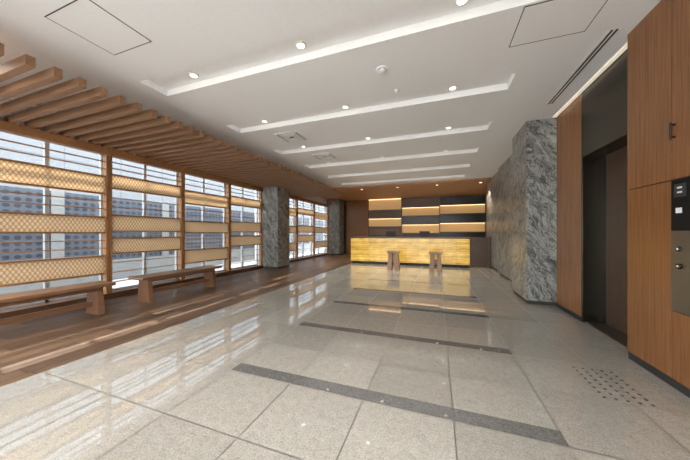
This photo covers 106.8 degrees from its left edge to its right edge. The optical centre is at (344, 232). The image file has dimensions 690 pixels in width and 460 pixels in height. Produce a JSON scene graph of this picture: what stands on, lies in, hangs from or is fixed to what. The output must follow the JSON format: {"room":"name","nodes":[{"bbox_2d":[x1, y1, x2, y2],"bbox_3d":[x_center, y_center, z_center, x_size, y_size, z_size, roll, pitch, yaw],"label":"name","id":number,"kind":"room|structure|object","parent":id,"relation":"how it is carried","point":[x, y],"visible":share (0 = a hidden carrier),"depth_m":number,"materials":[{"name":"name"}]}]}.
{"room":"lobby","nodes":[
{"label":"lobby","id":0,"kind":"room"},
{"bbox_2d":[0,99,327,264],"bbox_3d":[-3.622,-0.350,7.146,0.250,3.100,17.000,0,0,20],"label":"wall","id":1,"kind":"structure","parent":0,"point":[315,198],"depth_m":8.83,"materials":[{"name":"wood"},{"name":"glass"}]},
{"bbox_2d":[0,142,102,310],"bbox_3d":[-4.753,-0.210,4.072,0.060,2.620,1.450,0,0,20],"label":"window","id":2,"kind":"structure","parent":1,"relation":"in","point":[46,191],"depth_m":4.07,"materials":[{"name":"metal"}]},
{"bbox_2d":[112,165,177,290],"bbox_3d":[-4.262,-0.210,5.437,0.060,2.620,1.450,0,0,20],"label":"window","id":3,"kind":"structure","parent":1,"relation":"in","point":[144,196],"depth_m":5.43,"materials":[{"name":"glass"}]},
{"bbox_2d":[0,120,328,206],"bbox_3d":[-3.143,-1.485,8.063,0.130,0.130,12.950,0,0,20],"label":"trim","id":4,"kind":"structure","parent":1,"relation":"attached to","point":[7,127],"depth_m":4.70,"materials":[{"name":"brown wood"}]},
{"bbox_2d":[0,253,328,318],"bbox_3d":[-3.237,1.150,8.097,0.330,0.100,12.950,0,0,20],"label":"trim","id":5,"kind":"structure","parent":1,"relation":"attached to","point":[7,313],"depth_m":4.77,"materials":[{"name":"brown wood"}]},
{"bbox_2d":[0,138,108,293],"bbox_3d":[-4.602,-0.160,4.018,0.100,2.520,1.442,0,0,20],"label":"lattice screen","id":6,"kind":"object","parent":5,"relation":"on","point":[21,272],"visible":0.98,"depth_m":4.02,"materials":[{"name":"brown wood"}]},
{"bbox_2d":[109,156,182,292],"bbox_3d":[-4.112,-0.160,5.383,0.100,2.520,1.442,0,0,20],"label":"lattice screen","id":7,"kind":"object","parent":5,"relation":"on","point":[117,223],"visible":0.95,"depth_m":5.23,"materials":[{"name":"brown wood"}]},
{"bbox_2d":[183,173,229,279],"bbox_3d":[-3.621,-0.160,6.747,0.100,2.520,1.442,0,0,20],"label":"lattice screen","id":8,"kind":"object","parent":5,"relation":"on","point":[190,256],"visible":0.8,"depth_m":6.70,"materials":[{"name":"brown wood"}]},
{"bbox_2d":[230,184,261,270],"bbox_3d":[-3.131,-0.160,8.112,0.100,2.520,1.442,0,0,20],"label":"lattice screen","id":9,"kind":"object","parent":5,"relation":"on","point":[235,226],"visible":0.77,"depth_m":8.11,"materials":[{"name":"brown wood"}]},
{"bbox_2d":[289,200,297,258],"bbox_3d":[-2.367,-0.160,10.239,0.100,2.520,1.662,0,0,20],"label":"lattice screen","id":10,"kind":"object","parent":5,"relation":"on","point":[293,246],"visible":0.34,"depth_m":10.89,"materials":[{"name":"brown wood"}]},
{"bbox_2d":[298,203,314,254],"bbox_3d":[-1.804,-0.160,11.806,0.100,2.520,1.652,0,0,20],"label":"lattice screen","id":11,"kind":"object","parent":5,"relation":"on","point":[301,228],"visible":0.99,"depth_m":11.93,"materials":[{"name":"brown wood"}]},
{"bbox_2d":[315,207,327,252],"bbox_3d":[-1.240,-0.160,13.373,0.100,2.520,1.662,0,0,20],"label":"lattice screen","id":12,"kind":"object","parent":5,"relation":"on","point":[318,244],"visible":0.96,"depth_m":13.38,"materials":[{"name":"brown wood"}]},
{"bbox_2d":[185,178,224,277],"bbox_3d":[-3.772,-0.210,6.801,0.060,2.620,1.450,0,0,20],"label":"window","id":13,"kind":"structure","parent":1,"relation":"in","point":[202,180],"depth_m":6.79,"materials":[{"name":"metal"}]},
{"bbox_2d":[225,184,257,270],"bbox_3d":[-3.282,-0.210,8.166,0.060,2.620,1.450,0,0,20],"label":"window","id":14,"kind":"structure","parent":1,"relation":"in","point":[241,266],"depth_m":8.14,"materials":[{"name":"glass"}]},
{"bbox_2d":[289,199,293,258],"bbox_3d":[-2.517,-0.210,10.293,0.060,2.620,1.670,0,0,20],"label":"window","id":15,"kind":"structure","parent":1,"relation":"in","point":[292,199],"depth_m":11.04,"materials":[{"name":"glass"}]},
{"bbox_2d":[294,202,311,257],"bbox_3d":[-1.954,-0.210,11.860,0.060,2.620,1.660,0,0,20],"label":"window","id":16,"kind":"structure","parent":1,"relation":"in","point":[302,202],"depth_m":11.86,"materials":[{"name":"metal"}]},
{"bbox_2d":[312,205,325,254],"bbox_3d":[-1.391,-0.210,13.427,0.060,2.620,1.670,0,0,20],"label":"window","id":17,"kind":"structure","parent":1,"relation":"in","point":[318,205],"depth_m":14.19,"materials":[{"name":"glass"}]},
{"bbox_2d":[112,250,322,287],"bbox_3d":[-9.770,1.270,14.137,16.050,0.100,60.000,0,0,20],"label":"ground","id":18,"kind":"structure","parent":0,"point":[127,282],"depth_m":9.05,"materials":[{"name":"white"}]},
{"bbox_2d":[0,186,322,294],"bbox_3d":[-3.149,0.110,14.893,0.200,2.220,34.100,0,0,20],"label":"building","id":19,"kind":"structure","parent":18,"relation":"on","point":[215,239],"depth_m":6.32,"materials":[{"name":"concrete"},{"name":"glass"}]},
{"bbox_2d":[0,132,322,220],"bbox_3d":[-7.717,-3.790,19.775,2.100,10.020,44.000,0,0,20],"label":"building","id":20,"kind":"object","parent":18,"relation":"on","point":[3,144],"depth_m":10.45,"materials":[{"name":"concrete"}]},
{"bbox_2d":[0,0,660,187],"bbox_3d":[0.207,-1.952,5.823,8.350,0.105,17.100,0,0,20],"label":"ceiling","id":21,"kind":"structure","parent":0,"point":[250,68],"depth_m":2.99,"materials":[{"name":"paint"}]},
{"bbox_2d":[10,96,60,112],"bbox_3d":[-2.920,-1.772,6.363,0.040,0.255,9.800,0,0,20],"label":"carrier","id":22,"kind":"object","parent":21,"relation":"hanging from","point":[14,97],"visible":0.02,"depth_m":3.17,"materials":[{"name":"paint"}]},
{"bbox_2d":[0,43,3,56],"bbox_3d":[-4.011,-1.597,2.573,2.190,0.095,0.064,0,0,20],"label":"ceiling slat","id":23,"kind":"object","parent":22,"relation":"hanging from","point":[1,44],"visible":1,"depth_m":2.22,"materials":[{"name":"brown wood"}]},
{"bbox_2d":[0,54,35,81],"bbox_3d":[-3.949,-1.597,2.747,2.190,0.095,0.064,0,0,20],"label":"ceiling slat","id":24,"kind":"object","parent":22,"relation":"hanging from","point":[24,63],"visible":1,"depth_m":2.43,"materials":[{"name":"brown wood"}]},
{"bbox_2d":[0,66,62,100],"bbox_3d":[-3.886,-1.597,2.921,2.190,0.095,0.064,0,0,20],"label":"ceiling slat","id":25,"kind":"object","parent":22,"relation":"hanging from","point":[53,74],"visible":1,"depth_m":2.69,"materials":[{"name":"brown wood"}]},
{"bbox_2d":[0,77,85,115],"bbox_3d":[-3.823,-1.597,3.095,2.190,0.095,0.064,0,0,20],"label":"ceiling slat","id":26,"kind":"object","parent":22,"relation":"hanging from","point":[77,84],"visible":1,"depth_m":2.94,"materials":[{"name":"brown wood"}]},
{"bbox_2d":[5,86,106,123],"bbox_3d":[-3.761,-1.597,3.270,2.190,0.095,0.064,0,0,20],"label":"ceiling slat","id":27,"kind":"object","parent":22,"relation":"hanging from","point":[98,93],"visible":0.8,"depth_m":3.16,"materials":[{"name":"brown wood"}]},
{"bbox_2d":[24,95,125,128],"bbox_3d":[-3.698,-1.597,3.444,2.190,0.095,0.064,0,0,20],"label":"ceiling slat","id":28,"kind":"object","parent":22,"relation":"hanging from","point":[119,100],"visible":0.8,"depth_m":3.34,"materials":[{"name":"brown wood"}]},
{"bbox_2d":[43,102,141,132],"bbox_3d":[-3.636,-1.597,3.618,2.190,0.095,0.064,0,0,20],"label":"ceiling slat","id":29,"kind":"object","parent":22,"relation":"hanging from","point":[133,108],"visible":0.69,"depth_m":3.52,"materials":[{"name":"brown wood"}]},
{"bbox_2d":[59,109,156,136],"bbox_3d":[-3.573,-1.597,3.792,2.190,0.095,0.064,0,0,20],"label":"ceiling slat","id":30,"kind":"object","parent":22,"relation":"hanging from","point":[148,114],"visible":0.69,"depth_m":3.69,"materials":[{"name":"brown wood"}]},
{"bbox_2d":[74,115,170,140],"bbox_3d":[-3.511,-1.597,3.966,2.190,0.095,0.064,0,0,20],"label":"ceiling slat","id":31,"kind":"object","parent":22,"relation":"hanging from","point":[161,120],"visible":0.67,"depth_m":3.87,"materials":[{"name":"brown wood"}]},
{"bbox_2d":[89,121,182,144],"bbox_3d":[-3.448,-1.597,4.140,2.190,0.095,0.064,0,0,20],"label":"ceiling slat","id":32,"kind":"object","parent":22,"relation":"hanging from","point":[175,125],"visible":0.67,"depth_m":4.04,"materials":[{"name":"brown wood"}]},
{"bbox_2d":[102,126,193,147],"bbox_3d":[-3.385,-1.597,4.314,2.190,0.095,0.064,0,0,20],"label":"ceiling slat","id":33,"kind":"object","parent":22,"relation":"hanging from","point":[187,129],"visible":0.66,"depth_m":4.21,"materials":[{"name":"brown wood"}]},
{"bbox_2d":[114,130,203,150],"bbox_3d":[-3.323,-1.597,4.488,2.190,0.095,0.064,0,0,20],"label":"ceiling slat","id":34,"kind":"object","parent":22,"relation":"hanging from","point":[197,134],"visible":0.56,"depth_m":4.38,"materials":[{"name":"brown wood"}]},
{"bbox_2d":[125,134,213,153],"bbox_3d":[-3.260,-1.597,4.662,2.190,0.095,0.064,0,0,20],"label":"ceiling slat","id":35,"kind":"object","parent":22,"relation":"hanging from","point":[207,138],"visible":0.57,"depth_m":4.56,"materials":[{"name":"brown wood"}]},
{"bbox_2d":[135,138,221,156],"bbox_3d":[-3.198,-1.597,4.837,2.190,0.095,0.064,0,0,20],"label":"ceiling slat","id":36,"kind":"object","parent":22,"relation":"hanging from","point":[218,141],"visible":0.56,"depth_m":4.75,"materials":[{"name":"brown wood"}]},
{"bbox_2d":[145,142,229,158],"bbox_3d":[-3.135,-1.597,5.011,2.190,0.095,0.064,0,0,20],"label":"ceiling slat","id":37,"kind":"object","parent":22,"relation":"hanging from","point":[225,145],"visible":0.55,"depth_m":4.92,"materials":[{"name":"brown wood"}]},
{"bbox_2d":[154,145,237,160],"bbox_3d":[-3.073,-1.597,5.185,2.190,0.095,0.064,0,0,20],"label":"ceiling slat","id":38,"kind":"object","parent":22,"relation":"hanging from","point":[232,148],"visible":0.53,"depth_m":5.09,"materials":[{"name":"brown wood"}]},
{"bbox_2d":[163,148,244,163],"bbox_3d":[-3.010,-1.597,5.359,2.190,0.095,0.064,0,0,20],"label":"ceiling slat","id":39,"kind":"object","parent":22,"relation":"hanging from","point":[240,150],"visible":0.56,"depth_m":5.26,"materials":[{"name":"brown wood"}]},
{"bbox_2d":[171,151,250,165],"bbox_3d":[-2.947,-1.597,5.533,2.190,0.095,0.064,0,0,20],"label":"ceiling slat","id":40,"kind":"object","parent":22,"relation":"hanging from","point":[247,153],"visible":0.55,"depth_m":5.44,"materials":[{"name":"brown wood"}]},
{"bbox_2d":[179,154,256,167],"bbox_3d":[-2.885,-1.597,5.707,2.190,0.095,0.064,0,0,20],"label":"ceiling slat","id":41,"kind":"object","parent":22,"relation":"hanging from","point":[253,156],"visible":0.53,"depth_m":5.62,"materials":[{"name":"brown wood"}]},
{"bbox_2d":[186,156,262,168],"bbox_3d":[-2.822,-1.597,5.881,2.190,0.095,0.064,0,0,20],"label":"ceiling slat","id":42,"kind":"object","parent":22,"relation":"hanging from","point":[259,158],"visible":0.56,"depth_m":5.79,"materials":[{"name":"brown wood"}]},
{"bbox_2d":[193,159,267,170],"bbox_3d":[-2.760,-1.597,6.055,2.190,0.095,0.064,0,0,20],"label":"ceiling slat","id":43,"kind":"object","parent":22,"relation":"hanging from","point":[265,161],"visible":0.56,"depth_m":5.97,"materials":[{"name":"brown wood"}]},
{"bbox_2d":[200,161,272,172],"bbox_3d":[-2.697,-1.597,6.229,2.190,0.095,0.064,0,0,20],"label":"ceiling slat","id":44,"kind":"object","parent":22,"relation":"hanging from","point":[270,163],"visible":0.54,"depth_m":6.15,"materials":[{"name":"brown wood"}]},
{"bbox_2d":[207,163,277,173],"bbox_3d":[-2.635,-1.597,6.403,2.190,0.095,0.064,0,0,20],"label":"ceiling slat","id":45,"kind":"object","parent":22,"relation":"hanging from","point":[275,165],"visible":0.52,"depth_m":6.30,"materials":[{"name":"brown wood"}]},
{"bbox_2d":[212,165,281,175],"bbox_3d":[-2.572,-1.597,6.577,2.190,0.095,0.064,0,0,20],"label":"ceiling slat","id":46,"kind":"object","parent":22,"relation":"hanging from","point":[279,166],"visible":0.53,"depth_m":6.48,"materials":[{"name":"brown wood"}]},
{"bbox_2d":[219,167,285,176],"bbox_3d":[-2.510,-1.597,6.752,2.190,0.095,0.064,0,0,20],"label":"ceiling slat","id":47,"kind":"object","parent":22,"relation":"hanging from","point":[283,168],"visible":0.5,"depth_m":6.67,"materials":[{"name":"brown wood"}]},
{"bbox_2d":[223,169,289,177],"bbox_3d":[-2.447,-1.597,6.926,2.190,0.095,0.064,0,0,20],"label":"ceiling slat","id":48,"kind":"object","parent":22,"relation":"hanging from","point":[287,170],"visible":0.52,"depth_m":6.82,"materials":[{"name":"brown wood"}]},
{"bbox_2d":[227,170,293,179],"bbox_3d":[-2.384,-1.597,7.100,2.190,0.095,0.064,0,0,20],"label":"ceiling slat","id":49,"kind":"object","parent":22,"relation":"hanging from","point":[291,171],"visible":0.54,"depth_m":7.02,"materials":[{"name":"brown wood"}]},
{"bbox_2d":[254,179,312,185],"bbox_3d":[-2.009,-1.597,8.144,2.190,0.095,0.064,0,0,20],"label":"ceiling slat","id":50,"kind":"object","parent":22,"relation":"hanging from","point":[311,180],"visible":0.51,"depth_m":8.04,"materials":[{"name":"brown wood"}]},
{"bbox_2d":[296,192,342,196],"bbox_3d":[-1.133,-1.597,10.582,2.190,0.095,0.064,0,0,20],"label":"ceiling slat","id":51,"kind":"object","parent":22,"relation":"hanging from","point":[341,192],"visible":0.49,"depth_m":10.58,"materials":[{"name":"brown wood"}]},
{"bbox_2d":[44,0,151,54],"bbox_3d":[-2.276,-1.898,2.390,0.580,0.004,0.520,0,0,20],"label":"ceiling hatch","id":52,"kind":"object","parent":21,"relation":"attached to","point":[86,19],"visible":1,"depth_m":2.35,"materials":[{"name":"paint"}]},
{"bbox_2d":[189,72,198,78],"bbox_3d":[-1.896,-1.977,3.210,0.112,0.016,0.112,0,0,20],"label":"recessed light","id":53,"kind":"object","parent":21,"relation":"in","point":[191,74],"visible":1,"depth_m":3.20,"materials":[{"name":"white metal"}]},
{"bbox_2d":[274,130,308,142],"bbox_3d":[-1.049,-1.893,5.063,0.500,0.014,0.500,0,0,20],"label":"ceiling vent","id":54,"kind":"object","parent":21,"relation":"in","point":[292,136],"visible":1,"depth_m":5.04,"materials":[{"name":"white metal"}]},
{"bbox_2d":[295,41,305,49],"bbox_3d":[-0.466,-1.977,2.696,0.112,0.016,0.112,0,0,20],"label":"recessed light","id":55,"kind":"object","parent":21,"relation":"in","point":[301,45],"visible":1,"depth_m":2.69,"materials":[{"name":"white metal"}]},
{"bbox_2d":[312,152,337,160],"bbox_3d":[-0.501,-1.893,6.354,0.500,0.014,0.500,0,0,20],"label":"ceiling vent","id":56,"kind":"object","parent":21,"relation":"in","point":[323,156],"visible":1,"depth_m":6.32,"materials":[{"name":"white metal"}]},
{"bbox_2d":[376,65,387,74],"bbox_3d":[0.430,-1.880,2.970,0.140,0.050,0.140,0,0,20],"label":"smoke detector","id":57,"kind":"object","parent":21,"relation":"attached to","point":[382,69],"visible":1,"depth_m":2.94,"materials":[{"name":"white plastic"}]},
{"bbox_2d":[448,85,456,90],"bbox_3d":[1.467,-1.977,3.490,0.112,0.016,0.112,0,0,20],"label":"recessed light","id":58,"kind":"object","parent":21,"relation":"in","point":[452,87],"visible":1,"depth_m":3.49,"materials":[{"name":"white metal"}]},
{"bbox_2d":[455,0,468,6],"bbox_3d":[0.993,-1.977,2.172,0.112,0.016,0.112,0,0,20],"label":"recessed light","id":59,"kind":"object","parent":21,"relation":"in","point":[458,3],"visible":1,"depth_m":2.19,"materials":[{"name":"white metal"}]},
{"bbox_2d":[509,0,607,46],"bbox_3d":[1.881,-1.898,2.278,0.620,0.004,0.500,0,0,20],"label":"ceiling hatch","id":60,"kind":"object","parent":21,"relation":"attached to","point":[549,19],"visible":1,"depth_m":2.27,"materials":[{"name":"paint"}]},
{"bbox_2d":[546,28,621,104],"bbox_3d":[2.763,-1.896,3.077,0.100,0.008,1.460,0,0,20],"label":"ceiling vent","id":61,"kind":"object","parent":21,"relation":"in","point":[609,35],"visible":1,"depth_m":2.85,"materials":[{"name":"white metal"}]},
{"bbox_2d":[553,43,626,117],"bbox_3d":[3.116,-1.894,3.327,0.045,0.012,1.830,0,0,20],"label":"ceiling light strip","id":62,"kind":"object","parent":21,"relation":"attached to","point":[624,47],"visible":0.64,"depth_m":3.11,"materials":[{"name":"white plastic"}]},
{"bbox_2d":[0,254,689,459],"bbox_3d":[0.207,1.250,5.823,8.350,0.100,17.100,0,0,20],"label":"floor","id":63,"kind":"structure","parent":0,"point":[171,393],"depth_m":2.14,"materials":[{"name":"tile"}]},
{"bbox_2d":[0,281,115,325],"bbox_3d":[-3.977,0.975,3.156,0.380,0.450,1.750,0,0,20],"label":"bench","id":64,"kind":"object","parent":63,"relation":"on","point":[94,304],"visible":1,"depth_m":3.40,"materials":[{"name":"brown wood"}]},
{"bbox_2d":[128,265,221,302],"bbox_3d":[-3.270,0.975,5.123,0.380,0.450,1.670,0,0,20],"label":"bench","id":65,"kind":"object","parent":63,"relation":"on","point":[145,287],"visible":1,"depth_m":4.81,"materials":[{"name":"brown wood"}]},
{"bbox_2d":[262,186,288,268],"bbox_3d":[-2.471,-0.350,9.017,0.750,3.100,0.700,0,0,20],"label":"stone pillar","id":66,"kind":"structure","parent":63,"relation":"on","point":[275,199],"depth_m":8.70,"materials":[{"name":"grey stone"}]},
{"bbox_2d":[327,199,343,254],"bbox_3d":[-0.526,-0.325,14.428,0.750,3.050,0.800,0,0,20],"label":"stone pillar","id":67,"kind":"structure","parent":63,"relation":"on","point":[336,206],"depth_m":14.06,"materials":[{"name":"grey stone"}]},
{"bbox_2d":[387,251,399,269],"bbox_3d":[1.629,0.900,8.553,0.400,0.600,0.340,0,0,20],"label":"stool","id":68,"kind":"object","parent":63,"relation":"on","point":[393,256],"visible":1,"depth_m":8.43,"materials":[{"name":"brown wood"}]},
{"bbox_2d":[231,363,568,445],"bbox_3d":[0.152,1.199,1.901,2.400,0.002,0.120,0,0,20],"label":"trim","id":69,"kind":"structure","parent":63,"relation":"on","point":[518,428],"depth_m":1.77,"materials":[{"name":"grey stone"}]},
{"bbox_2d":[299,322,511,354],"bbox_3d":[0.542,1.199,2.988,2.400,0.002,0.120,0,0,20],"label":"trim","id":70,"kind":"structure","parent":63,"relation":"on","point":[411,338],"depth_m":2.91,"materials":[{"name":"grey stone"}]},
{"bbox_2d":[350,237,470,267],"bbox_3d":[2.393,0.677,9.883,4.360,1.045,0.880,0,0,20],"label":"reception desk","id":71,"kind":"object","parent":63,"relation":"on","point":[414,251],"depth_m":9.42,"materials":[{"name":"yellow wood"}]},
{"bbox_2d":[386,231,394,236],"bbox_3d":[1.837,0.043,10.285,0.380,0.225,0.160,0,0,20],"label":"monitor","id":72,"kind":"object","parent":71,"relation":"on","point":[388,233],"visible":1,"depth_m":10.26,"materials":[{"name":"black plastic"}]},
{"bbox_2d":[350,237,470,238],"bbox_3d":[2.393,0.177,9.883,4.360,0.045,0.880,0,0,20],"label":"countertop","id":73,"kind":"structure","parent":71,"relation":"on","point":[350,237],"depth_m":9.21,"materials":[{"name":"black stone"}]},
{"bbox_2d":[419,231,429,236],"bbox_3d":[3.060,0.043,9.845,0.380,0.225,0.160,0,0,20],"label":"monitor","id":74,"kind":"object","parent":71,"relation":"on","point":[421,233],"visible":0.91,"depth_m":9.82,"materials":[{"name":"black plastic"}]},
{"bbox_2d":[333,301,488,317],"bbox_3d":[0.933,1.199,4.075,2.400,0.002,0.120,0,0,20],"label":"trim","id":75,"kind":"structure","parent":63,"relation":"on","point":[343,302],"depth_m":4.01,"materials":[{"name":"grey stone"}]},
{"bbox_2d":[353,288,476,297],"bbox_3d":[1.324,1.199,5.162,2.400,0.002,0.120,0,0,20],"label":"trim","id":76,"kind":"structure","parent":63,"relation":"on","point":[353,288],"depth_m":5.07,"materials":[{"name":"grey stone"}]},
{"bbox_2d":[367,279,469,285],"bbox_3d":[1.714,1.199,6.248,2.400,0.002,0.120,0,0,20],"label":"trim","id":77,"kind":"structure","parent":63,"relation":"on","point":[367,279],"depth_m":6.20,"materials":[{"name":"grey stone"}]},
{"bbox_2d":[368,195,485,236],"bbox_3d":[4.034,-0.325,13.310,5.810,3.050,0.220,0,0,20],"label":"wall","id":78,"kind":"structure","parent":63,"relation":"on","point":[448,216],"depth_m":13.21,"materials":[{"name":"brown wood"}]},
{"bbox_2d":[429,251,442,271],"bbox_3d":[2.871,0.900,8.107,0.400,0.600,0.340,0,0,20],"label":"stool","id":79,"kind":"object","parent":63,"relation":"on","point":[433,261],"visible":1,"depth_m":7.98,"materials":[{"name":"brown wood"}]},
{"bbox_2d":[470,237,490,267],"bbox_3d":[4.760,0.665,9.017,0.660,1.070,0.070,0,0,20],"label":"gate","id":80,"kind":"object","parent":63,"relation":"on","point":[480,247],"visible":0.91,"depth_m":9.00,"materials":[{"name":"brown wood"}]},
{"bbox_2d":[512,117,556,305],"bbox_3d":[3.425,-0.350,4.682,0.420,3.100,0.870,0,0,20],"label":"stone pillar","id":81,"kind":"structure","parent":63,"relation":"on","point":[534,146],"depth_m":4.31,"materials":[{"name":"grey stone"}]},
{"bbox_2d":[344,200,368,253],"bbox_3d":[3.081,-0.350,13.822,8.350,3.100,0.100,0,0,20],"label":"wall","id":82,"kind":"structure","parent":0,"point":[345,202],"depth_m":14.87,"materials":[{"name":"brown wood"}]},
{"bbox_2d":[347,200,367,253],"bbox_3d":[0.704,-0.325,14.570,1.270,3.050,0.100,0,0,20],"label":"wall","id":83,"kind":"structure","parent":0,"point":[357,210],"depth_m":14.54,"materials":[{"name":"brown wood"}]},
{"bbox_2d":[319,178,491,200],"bbox_3d":[2.427,-1.875,11.853,7.850,0.050,4.050,0,0,20],"label":"ceiling","id":84,"kind":"structure","parent":0,"point":[463,187],"depth_m":11.14,"materials":[{"name":"brown wood"}]},
{"bbox_2d":[485,194,486,236],"bbox_3d":[6.375,-0.350,10.938,0.200,3.100,3.100,0,0,20],"label":"wall","id":85,"kind":"structure","parent":0,"point":[486,194],"depth_m":12.09,"materials":[{"name":"brown wood"}]},
{"bbox_2d":[487,172,497,269],"bbox_3d":[5.011,-0.380,8.592,0.080,3.040,2.240,0,0,20],"label":"wall","id":86,"kind":"structure","parent":0,"point":[492,185],"depth_m":8.52,"materials":[{"name":"grey stone"}]},
{"bbox_2d":[498,155,511,279],"bbox_3d":[4.219,-0.380,6.491,0.150,3.040,2.170,0,0,20],"label":"wall","id":87,"kind":"structure","parent":0,"point":[505,170],"depth_m":6.75,"materials":[{"name":"grey stone"}]},
{"bbox_2d":[556,94,580,315],"bbox_3d":[4.486,-0.350,6.495,0.350,3.100,6.540,0,0,20],"label":"wall","id":88,"kind":"structure","parent":0,"point":[569,120],"depth_m":3.77,"materials":[{"name":"brown wood"}]},
{"bbox_2d":[556,303,580,320],"bbox_3d":[3.337,1.170,3.838,0.015,0.060,0.760,0,0,20],"label":"baseboard","id":89,"kind":"structure","parent":88,"relation":"attached to","point":[558,305],"depth_m":3.77,"materials":[{"name":"grey metal"}]},
{"bbox_2d":[581,49,628,346],"bbox_3d":[3.151,-0.350,2.900,0.280,3.100,1.130,0,0,20],"label":"door","id":90,"kind":"structure","parent":88,"relation":"in","point":[604,190],"depth_m":3.26,"materials":[{"name":"brown metal"}]},
{"bbox_2d":[627,0,689,388],"bbox_3d":[1.954,-0.350,-0.580,0.630,3.100,6.230,0,0,20],"label":"wall","id":91,"kind":"structure","parent":0,"point":[658,47],"depth_m":2.15,"materials":[{"name":"brown wood"}]},
{"bbox_2d":[628,351,689,397],"bbox_3d":[1.673,1.166,-0.479,0.017,0.068,6.230,0,0,20],"label":"baseboard","id":92,"kind":"structure","parent":91,"relation":"attached to","point":[686,391],"depth_m":2.09,"materials":[{"name":"grey metal"}]},
{"bbox_2d":[669,123,675,139],"bbox_3d":[2.520,-0.785,1.971,0.030,0.130,0.015,0,0,20],"label":"wall bracket","id":93,"kind":"object","parent":91,"relation":"attached to","point":[670,124],"visible":1,"depth_m":1.97,"materials":[{"name":"brown metal"}]},
{"bbox_2d":[671,177,689,315],"bbox_3d":[2.488,0.098,1.834,0.047,1.005,0.325,0,0,20],"label":"panel","id":94,"kind":"object","parent":91,"relation":"on","point":[680,188],"visible":1,"depth_m":1.91,"materials":[{"name":"silver metal"}]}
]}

